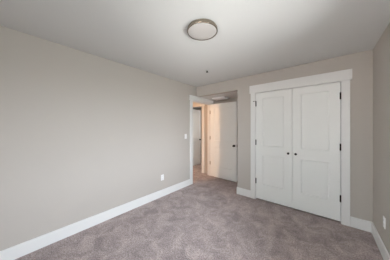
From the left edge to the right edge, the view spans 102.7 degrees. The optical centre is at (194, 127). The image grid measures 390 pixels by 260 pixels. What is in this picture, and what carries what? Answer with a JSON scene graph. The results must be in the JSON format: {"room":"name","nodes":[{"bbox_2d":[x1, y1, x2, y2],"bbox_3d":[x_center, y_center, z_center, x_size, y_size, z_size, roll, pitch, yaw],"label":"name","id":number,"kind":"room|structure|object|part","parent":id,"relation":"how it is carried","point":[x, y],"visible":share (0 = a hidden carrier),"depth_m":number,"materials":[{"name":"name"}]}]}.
{"room":"empty bedroom","nodes":[
{"label":"empty bedroom","id":0,"kind":"room"},
{"bbox_2d":[0,25,196,250],"bbox_3d":[-0.074,0.180,3.973,0.120,2.440,7.390,0,0,40],"label":"wall","id":1,"kind":"structure","parent":0,"point":[83,135],"depth_m":2.07,"materials":[{"name":"beige paint"}]},
{"bbox_2d":[0,179,189,259],"bbox_3d":[-1.217,1.329,2.496,0.015,0.143,3.417,0,0,40],"label":"baseboard","id":2,"kind":"structure","parent":1,"relation":"attached to","point":[19,250],"depth_m":2.07,"materials":[{"name":"white paint"}]},
{"bbox_2d":[189,95,212,184],"bbox_3d":[0.149,0.292,4.235,0.162,2.215,1.039,0,0,40],"label":"door frame","id":3,"kind":"structure","parent":1,"relation":"attached to","point":[195,99],"depth_m":4.01,"materials":[{"name":"white paint"}]},
{"bbox_3d":[-0.091,0.365,3.844,0.018,2.069,0.092,0,0,40],"label":"casing","id":4,"kind":"part","parent":3,"relation":"part of","materials":[{"name":"white paint"}]},
{"bbox_3d":[0.202,-0.732,4.191,0.024,0.125,1.039,0,0,40],"label":"head casing","id":5,"kind":"part","parent":3,"relation":"part of","materials":[{"name":"white paint"}]},
{"bbox_2d":[210,101,236,181],"bbox_3d":[0.741,0.361,4.240,0.860,2.046,0.160,0,0,41],"label":"door","id":6,"kind":"structure","parent":1,"relation":"in","point":[223,116],"depth_m":4.20,"materials":[{"name":"white paint"}]},
{"bbox_3d":[0.759,-0.093,4.226,0.564,0.914,0.035,0,0,41],"label":"panel","id":7,"kind":"part","parent":6,"relation":"part of","materials":[{"name":"white paint"}]},
{"bbox_3d":[0.759,0.822,4.226,0.564,0.555,0.035,0,0,41],"label":"panel","id":8,"kind":"part","parent":6,"relation":"part of","materials":[{"name":"white paint"}]},
{"bbox_2d":[0,0,389,107],"bbox_3d":[-0.014,-1.100,3.982,6.360,0.120,7.500,0,0,40],"label":"ceiling","id":9,"kind":"structure","parent":0,"point":[253,37],"depth_m":1.67,"materials":[{"name":"paint"}]},
{"bbox_2d":[187,18,217,40],"bbox_3d":[0.076,-1.019,1.638,0.318,0.042,0.318,0,0,40],"label":"ceiling light","id":10,"kind":"object","parent":9,"relation":"attached to","point":[202,29],"visible":1,"depth_m":1.59,"materials":[{"name":"white glass"}]},
{"bbox_2d":[188,23,216,39],"bbox_3d":[0.076,-1.004,1.638,0.298,0.011,0.298,0,0,40],"label":"diffuser","id":11,"kind":"object","parent":10,"relation":"attached to","point":[197,31],"depth_m":1.61,"materials":[{"name":"white glass"}]},
{"bbox_2d":[193,108,201,153],"bbox_3d":[0.269,0.180,6.727,2.880,2.440,2.720,0,0,40],"label":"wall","id":12,"kind":"structure","parent":0,"point":[193,108],"depth_m":8.28,"materials":[{"name":"beige paint"}]},
{"bbox_2d":[15,154,382,259],"bbox_3d":[-0.014,1.460,3.982,6.360,0.120,7.500,0,0,40],"label":"floor","id":13,"kind":"structure","parent":0,"point":[205,219],"depth_m":2.02,"materials":[{"name":"carpet"}]},
{"bbox_2d":[201,91,236,99],"bbox_3d":[0.751,-0.917,3.995,1.118,0.245,0.640,0,0,40],"label":"ceiling","id":14,"kind":"structure","parent":0,"point":[231,94],"depth_m":3.88,"materials":[{"name":"paint"}]},
{"bbox_2d":[212,96,228,100],"bbox_3d":[0.673,-0.774,4.151,0.380,0.042,0.220,0,0,40],"label":"ceiling vent","id":15,"kind":"object","parent":14,"relation":"in","point":[222,97],"visible":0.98,"depth_m":4.09,"materials":[{"name":"white plastic"}]},
{"bbox_2d":[204,97,236,173],"bbox_3d":[0.573,0.180,4.632,6.030,2.440,0.130,0,0,40],"label":"wall","id":16,"kind":"structure","parent":0,"point":[205,106],"depth_m":4.73,"materials":[{"name":"beige paint"}]},
{"bbox_2d":[193,109,200,165],"bbox_3d":[-0.045,0.361,5.715,0.157,2.046,0.769,0,0,40],"label":"door","id":17,"kind":"structure","parent":16,"relation":"in","point":[196,113],"depth_m":5.82,"materials":[{"name":"white paint"}]},
{"bbox_3d":[-0.042,-0.093,5.718,0.035,0.914,0.512,0,0,40],"label":"panel","id":18,"kind":"part","parent":17,"relation":"part of","materials":[{"name":"white paint"}]},
{"bbox_3d":[-0.042,0.822,5.718,0.035,0.555,0.512,0,0,40],"label":"panel","id":19,"kind":"part","parent":17,"relation":"part of","materials":[{"name":"white paint"}]},
{"bbox_2d":[193,102,204,172],"bbox_3d":[-0.049,0.290,5.128,0.993,2.220,0.144,0,0,40],"label":"door frame","id":20,"kind":"structure","parent":16,"relation":"attached to","point":[194,104],"depth_m":4.81,"materials":[{"name":"white paint"}]},
{"bbox_3d":[-0.087,-0.745,5.082,0.993,0.151,0.024,0,0,40],"label":"head casing","id":21,"kind":"part","parent":20,"relation":"part of","materials":[{"name":"white paint"}]},
{"bbox_3d":[0.245,0.365,4.809,0.092,2.069,0.018,0,0,40],"label":"casing","id":22,"kind":"part","parent":20,"relation":"part of","materials":[{"name":"white paint"}]},
{"bbox_2d":[197,49,372,221],"bbox_3d":[1.242,0.180,3.091,3.030,2.440,0.120,0,0,40],"label":"wall","id":23,"kind":"structure","parent":0,"point":[361,63],"depth_m":2.21,"materials":[{"name":"beige paint"}]},
{"bbox_2d":[253,89,291,207],"bbox_3d":[1.406,0.353,2.876,0.652,2.037,0.069,0,0,40],"label":"door","id":24,"kind":"structure","parent":23,"relation":"in","point":[273,142],"depth_m":2.84,"materials":[{"name":"white paint"}]},
{"bbox_3d":[1.436,-0.101,2.873,0.354,0.905,0.035,0,0,40],"label":"panel","id":25,"kind":"part","parent":24,"relation":"part of","materials":[{"name":"white paint"}]},
{"bbox_3d":[1.436,0.809,2.873,0.354,0.555,0.035,0,0,40],"label":"panel","id":26,"kind":"part","parent":24,"relation":"part of","materials":[{"name":"white paint"}]},
{"bbox_2d":[249,69,351,226],"bbox_3d":[1.689,0.287,2.702,1.452,2.225,0.146,0,0,40],"label":"door frame","id":27,"kind":"structure","parent":23,"relation":"attached to","point":[344,77],"depth_m":2.29,"materials":[{"name":"white paint"}]},
{"bbox_3d":[1.146,0.363,3.081,0.092,2.074,0.018,0,0,40],"label":"casing","id":28,"kind":"part","parent":27,"relation":"part of","materials":[{"name":"white paint"}]},
{"bbox_3d":[1.651,-0.750,2.656,1.452,0.151,0.026,0,0,40],"label":"head casing","id":29,"kind":"part","parent":27,"relation":"part of","materials":[{"name":"white paint"}]},
{"bbox_3d":[2.160,0.363,2.236,0.092,2.074,0.018,0,0,40],"label":"casing","id":30,"kind":"part","parent":27,"relation":"part of","materials":[{"name":"white paint"}]},
{"bbox_2d":[292,82,340,220],"bbox_3d":[1.896,0.353,2.468,0.612,2.037,0.069,0,0,40],"label":"door","id":31,"kind":"structure","parent":23,"relation":"in","point":[316,145],"depth_m":2.46,"materials":[{"name":"white paint"}]},
{"bbox_3d":[1.903,-0.101,2.484,0.354,0.905,0.035,0,0,40],"label":"panel","id":32,"kind":"part","parent":31,"relation":"part of","materials":[{"name":"white paint"}]},
{"bbox_3d":[1.903,0.809,2.484,0.354,0.555,0.035,0,0,40],"label":"panel","id":33,"kind":"part","parent":31,"relation":"part of","materials":[{"name":"white paint"}]},
{"bbox_2d":[350,216,370,231],"bbox_3d":[2.275,1.329,2.143,0.199,0.143,0.015,0,0,40],"label":"baseboard","id":34,"kind":"structure","parent":23,"relation":"attached to","point":[361,224],"depth_m":2.14,"materials":[{"name":"white paint"}]},
{"bbox_2d":[373,22,389,254],"bbox_3d":[1.479,0.180,0.915,0.120,2.440,4.680,0,0,40],"label":"wall","id":35,"kind":"structure","parent":0,"point":[381,51],"depth_m":1.73,"materials":[{"name":"beige paint"}]},
{"bbox_2d":[371,222,389,259],"bbox_3d":[1.184,1.329,0.667,0.015,0.143,3.680,0,0,40],"label":"baseboard","id":36,"kind":"structure","parent":35,"relation":"attached to","point":[378,240],"depth_m":1.77,"materials":[{"name":"white paint"}]},
{"bbox_2d":[383,216,385,228],"bbox_3d":[2.025,1.015,1.671,0.009,0.114,0.070,0,0,40],"label":"wall outlet","id":37,"kind":"object","parent":35,"relation":"attached to","point":[384,218],"visible":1,"depth_m":1.65,"materials":[{"name":"white plastic"}]},
{"bbox_3d":[1.226,0.180,3.599,0.120,2.440,0.640,0,0,40],"label":"wall","id":38,"kind":"structure","parent":0,"visible":0},
{"bbox_2d":[237,187,250,197],"bbox_3d":[1.235,1.329,3.494,0.297,0.143,0.760,0,0,40],"label":"baseboard","id":39,"kind":"structure","parent":38,"relation":"attached to","point":[240,191],"depth_m":3.19,"materials":[{"name":"white paint"}]}
]}

